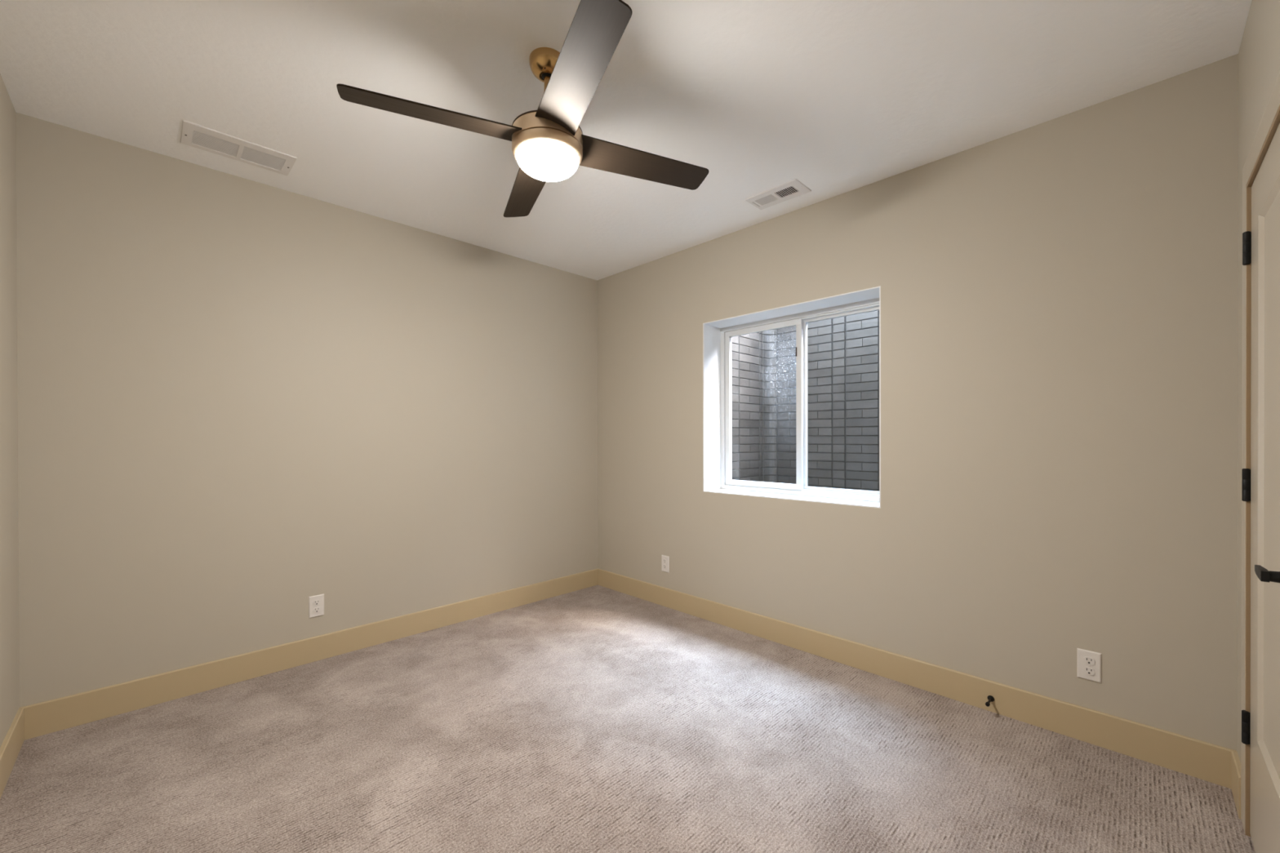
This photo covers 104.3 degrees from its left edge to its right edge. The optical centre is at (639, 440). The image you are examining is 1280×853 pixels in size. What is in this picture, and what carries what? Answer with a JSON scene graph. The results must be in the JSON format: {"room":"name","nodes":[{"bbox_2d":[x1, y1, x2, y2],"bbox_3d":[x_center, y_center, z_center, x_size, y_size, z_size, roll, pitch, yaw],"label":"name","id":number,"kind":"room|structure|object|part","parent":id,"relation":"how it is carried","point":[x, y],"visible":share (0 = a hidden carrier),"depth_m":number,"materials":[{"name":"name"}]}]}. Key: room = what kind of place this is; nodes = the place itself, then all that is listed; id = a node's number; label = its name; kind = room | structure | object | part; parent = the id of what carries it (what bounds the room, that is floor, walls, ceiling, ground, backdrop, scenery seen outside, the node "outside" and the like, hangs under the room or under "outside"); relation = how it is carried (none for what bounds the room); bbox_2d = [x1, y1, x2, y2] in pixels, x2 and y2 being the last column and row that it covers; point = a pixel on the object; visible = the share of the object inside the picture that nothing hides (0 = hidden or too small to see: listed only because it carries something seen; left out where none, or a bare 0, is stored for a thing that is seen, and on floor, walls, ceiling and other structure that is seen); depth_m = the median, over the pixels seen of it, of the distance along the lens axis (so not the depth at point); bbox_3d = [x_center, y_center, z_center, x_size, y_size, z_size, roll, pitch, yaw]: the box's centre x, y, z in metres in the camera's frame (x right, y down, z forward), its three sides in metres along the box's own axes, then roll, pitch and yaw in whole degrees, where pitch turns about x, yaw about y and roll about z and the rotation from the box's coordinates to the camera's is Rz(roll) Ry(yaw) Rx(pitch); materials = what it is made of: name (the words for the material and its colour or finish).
{"room":"empty bedroom","nodes":[
{"label":"empty bedroom","id":0,"kind":"room"},
{"bbox_2d":[0,73,19,746],"bbox_3d":[-1.256,-0.051,0.653,0.150,2.440,3.449,0,0,-45],"label":"wall","id":1,"kind":"structure","parent":0,"point":[9,542],"depth_m":1.80,"materials":[{"name":"beige paint"}]},
{"bbox_2d":[0,707,24,798],"bbox_3d":[-1.245,1.105,0.763,0.013,0.128,3.286,0,0,-45],"label":"baseboard","id":2,"kind":"structure","parent":1,"relation":"attached to","point":[10,748],"depth_m":1.76,"materials":[{"name":"beige paint"}]},
{"bbox_2d":[15,111,597,707],"bbox_3d":[-1.379,-0.059,3.067,3.376,2.440,0.150,0,0,-45],"label":"wall","id":3,"kind":"structure","parent":0,"point":[241,402],"depth_m":2.46,"materials":[{"name":"beige paint"}]},
{"bbox_2d":[18,568,598,740],"bbox_3d":[-1.372,1.098,2.960,2.926,0.128,0.013,0,0,-45],"label":"baseboard","id":4,"kind":"structure","parent":3,"relation":"attached to","point":[45,717],"depth_m":2.46,"materials":[{"name":"beige paint"}]},
{"bbox_2d":[308,594,324,618],"bbox_3d":[-1.710,0.876,2.627,0.070,0.113,0.009,0,0,-45],"label":"wall outlet","id":5,"kind":"object","parent":3,"relation":"attached to","point":[316,603],"visible":1,"depth_m":2.62,"materials":[{"name":"white plastic"}]},
{"bbox_2d":[313,607,320,613],"bbox_3d":[-1.708,0.896,2.626,0.033,0.027,0.003,0,0,-45],"label":"receptacle","id":6,"kind":"object","parent":5,"relation":"attached to","point":[316,610],"depth_m":2.63,"materials":[{"name":"white plastic"}]},
{"bbox_2d":[313,600,320,605],"bbox_3d":[-1.708,0.857,2.626,0.033,0.027,0.003,0,0,-45],"label":"receptacle","id":7,"kind":"object","parent":5,"relation":"attached to","point":[316,602],"depth_m":2.63,"materials":[{"name":"white plastic"}]},
{"bbox_2d":[0,0,1251,280],"bbox_3d":[-0.167,-1.352,1.838,3.376,0.150,3.599,0,0,-45],"label":"ceiling","id":8,"kind":"structure","parent":0,"point":[834,97],"depth_m":1.77,"materials":[{"name":"white paint"}]},
{"bbox_2d":[180,120,297,175],"bbox_3d":[-1.754,-1.272,2.181,0.380,0.007,0.211,0,0,-45],"label":"ceiling vent","id":9,"kind":"object","parent":8,"relation":"in","point":[193,135],"visible":1,"depth_m":2.17,"materials":[{"name":"white metal"}]},
{"bbox_2d":[336,0,709,217],"bbox_3d":[-0.311,-1.084,1.672,0.923,0.384,0.923,0,0,21],"label":"ceiling fan","id":10,"kind":"object","parent":8,"relation":"hanging from","point":[549,144],"visible":1,"depth_m":1.57,"materials":[{"name":"brown wood"}]},
{"bbox_3d":[-0.627,-1.002,1.531,0.523,0.006,0.132,0,14,-24],"label":"blade","id":11,"kind":"part","parent":10,"relation":"part of","materials":[{"name":"brown wood"}]},
{"bbox_3d":[-0.452,-1.004,1.989,0.132,0.006,0.523,-15,6,-23],"label":"blade","id":12,"kind":"part","parent":10,"relation":"part of","materials":[{"name":"brown wood"}]},
{"bbox_3d":[-0.169,-1.002,1.356,0.132,0.006,0.523,14,-6,-23],"label":"blade","id":13,"kind":"part","parent":10,"relation":"part of","materials":[{"name":"brown wood"}]},
{"bbox_3d":[0.006,-1.004,1.814,0.523,0.006,0.132,0,-13,-24],"label":"blade","id":14,"kind":"part","parent":10,"relation":"part of","materials":[{"name":"brown wood"}]},
{"bbox_2d":[744,178,811,209],"bbox_3d":[0.717,-1.276,2.592,0.164,0.010,0.296,0,0,-45],"label":"ceiling vent","id":15,"kind":"object","parent":8,"relation":"in","point":[793,188],"visible":1,"depth_m":2.58,"materials":[{"name":"white metal"}]},
{"bbox_2d":[0,585,1255,852],"bbox_3d":[-0.162,1.213,1.847,3.376,0.100,3.599,0,0,-45],"label":"floor","id":16,"kind":"structure","parent":0,"point":[597,718],"depth_m":1.78,"materials":[{"name":"carpet"}]},
{"bbox_2d":[597,53,1238,751],"bbox_3d":[0.981,-0.063,2.872,0.300,2.440,3.449,0,0,-45],"label":"wall","id":17,"kind":"structure","parent":0,"point":[1059,295],"depth_m":2.08,"materials":[{"name":"beige paint"}]},
{"bbox_2d":[661,555,669,573],"bbox_3d":[0.175,0.862,3.470,0.009,0.113,0.070,0,0,-45],"label":"wall outlet","id":18,"kind":"object","parent":17,"relation":"attached to","point":[664,559],"visible":1,"depth_m":3.46,"materials":[{"name":"white plastic"}]},
{"bbox_2d":[702,285,880,508],"bbox_3d":[0.864,-0.214,2.907,0.185,1.097,1.102,0,0,-45],"label":"window reveal","id":19,"kind":"object","parent":17,"relation":"attached to","point":[711,330],"visible":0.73,"depth_m":3.23,"materials":[{"name":"white paint"}]},
{"bbox_2d":[720,297,879,502],"bbox_3d":[0.959,-0.214,3.000,0.080,1.097,1.102,0,0,-45],"label":"window","id":20,"kind":"structure","parent":17,"relation":"in","point":[801,320],"depth_m":2.98,"materials":[{"name":"white plastic"}]},
{"bbox_3d":[0.776,-0.215,3.157,0.026,1.025,0.548,0,0,-45],"label":"sash","id":21,"kind":"part","parent":20,"relation":"part of","materials":[{"name":"white plastic"}]},
{"bbox_3d":[1.157,-0.214,2.819,0.026,1.025,0.492,0,0,-45],"label":"sash","id":22,"kind":"part","parent":20,"relation":"part of","materials":[{"name":"white plastic"}]},
{"bbox_2d":[731,310,879,491],"bbox_3d":[1.266,-0.290,3.305,0.717,2.010,1.370,0,0,-45],"label":"window well","id":23,"kind":"object","parent":17,"relation":"attached to","point":[843,352],"visible":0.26,"depth_m":3.71,"materials":[{"name":"grey brick"}]},
{"bbox_3d":[0.755,-0.320,3.751,0.620,1.950,0.018,0,0,-45],"label":"panel","id":24,"kind":"part","parent":23,"relation":"part of","materials":[{"name":"grey brick"}]},
{"bbox_3d":[1.038,-0.321,3.985,0.136,1.950,0.037,0,0,0],"label":"corner panel","id":25,"kind":"part","parent":23,"relation":"part of","materials":[{"name":"grey brick"}]},
{"bbox_3d":[1.514,-0.321,3.551,0.018,1.950,1.176,0,0,-45],"label":"panel","id":26,"kind":"part","parent":23,"relation":"part of","materials":[{"name":"grey brick"}]},
{"bbox_2d":[597,568,1237,788],"bbox_3d":[0.824,1.094,2.814,0.013,0.128,3.286,0,0,-45],"label":"baseboard","id":27,"kind":"structure","parent":17,"relation":"attached to","point":[1202,760],"depth_m":2.16,"materials":[{"name":"beige paint"}]},
{"bbox_2d":[985,695,994,706],"bbox_3d":[1.473,1.103,2.097,0.076,0.025,0.025,0,0,-45],"label":"door stop","id":28,"kind":"object","parent":27,"relation":"attached to","point":[990,698],"visible":1,"depth_m":2.11,"materials":[{"name":"black metal"}]},
{"bbox_2d":[1076,648,1101,683],"bbox_3d":[1.724,0.865,1.908,0.009,0.113,0.070,0,0,-45],"label":"wall outlet","id":29,"kind":"object","parent":17,"relation":"attached to","point":[1088,662],"visible":1,"depth_m":1.91,"materials":[{"name":"white plastic"}]},
{"bbox_2d":[1083,666,1094,675],"bbox_3d":[1.723,0.885,1.906,0.003,0.027,0.033,0,0,-45],"label":"receptacle","id":30,"kind":"object","parent":29,"relation":"attached to","point":[1086,670],"depth_m":1.91,"materials":[{"name":"white plastic"}]},
{"bbox_2d":[1083,656,1094,665],"bbox_3d":[1.723,0.846,1.906,0.003,0.027,0.033,0,0,-45],"label":"receptacle","id":31,"kind":"object","parent":29,"relation":"attached to","point":[1087,660],"depth_m":1.91,"materials":[{"name":"white plastic"}]},
{"bbox_2d":[1236,0,1279,762],"bbox_3d":[0.997,-0.055,0.565,2.926,2.440,0.150,0,0,-45],"label":"wall","id":32,"kind":"structure","parent":0,"point":[1259,53],"depth_m":1.49,"materials":[{"name":"beige paint"}]},
{"bbox_2d":[1231,751,1240,819],"bbox_3d":[1.906,1.096,1.584,0.183,0.128,0.013,0,0,-45],"label":"baseboard","id":33,"kind":"structure","parent":32,"relation":"attached to","point":[1235,762],"depth_m":1.58,"materials":[{"name":"beige paint"}]},
{"bbox_2d":[1240,71,1279,837],"bbox_3d":[1.524,0.169,1.168,0.938,1.986,0.054,0,0,-45],"label":"door frame","id":34,"kind":"structure","parent":32,"relation":"attached to","point":[1273,103],"depth_m":1.46,"materials":[{"name":"beige paint"}]},
{"bbox_2d":[1241,123,1279,852],"bbox_3d":[1.507,0.207,1.192,0.772,1.886,0.091,0,0,-45],"label":"door","id":35,"kind":"structure","parent":32,"relation":"in","point":[1260,484],"depth_m":1.32,"materials":[{"name":"beige paint"}]},
{"bbox_3d":[1.298,0.273,1.029,0.110,0.023,0.028,0,0,-45],"label":"handle","id":36,"kind":"part","parent":35,"relation":"part of","materials":[{"name":"black metal"}]}
]}

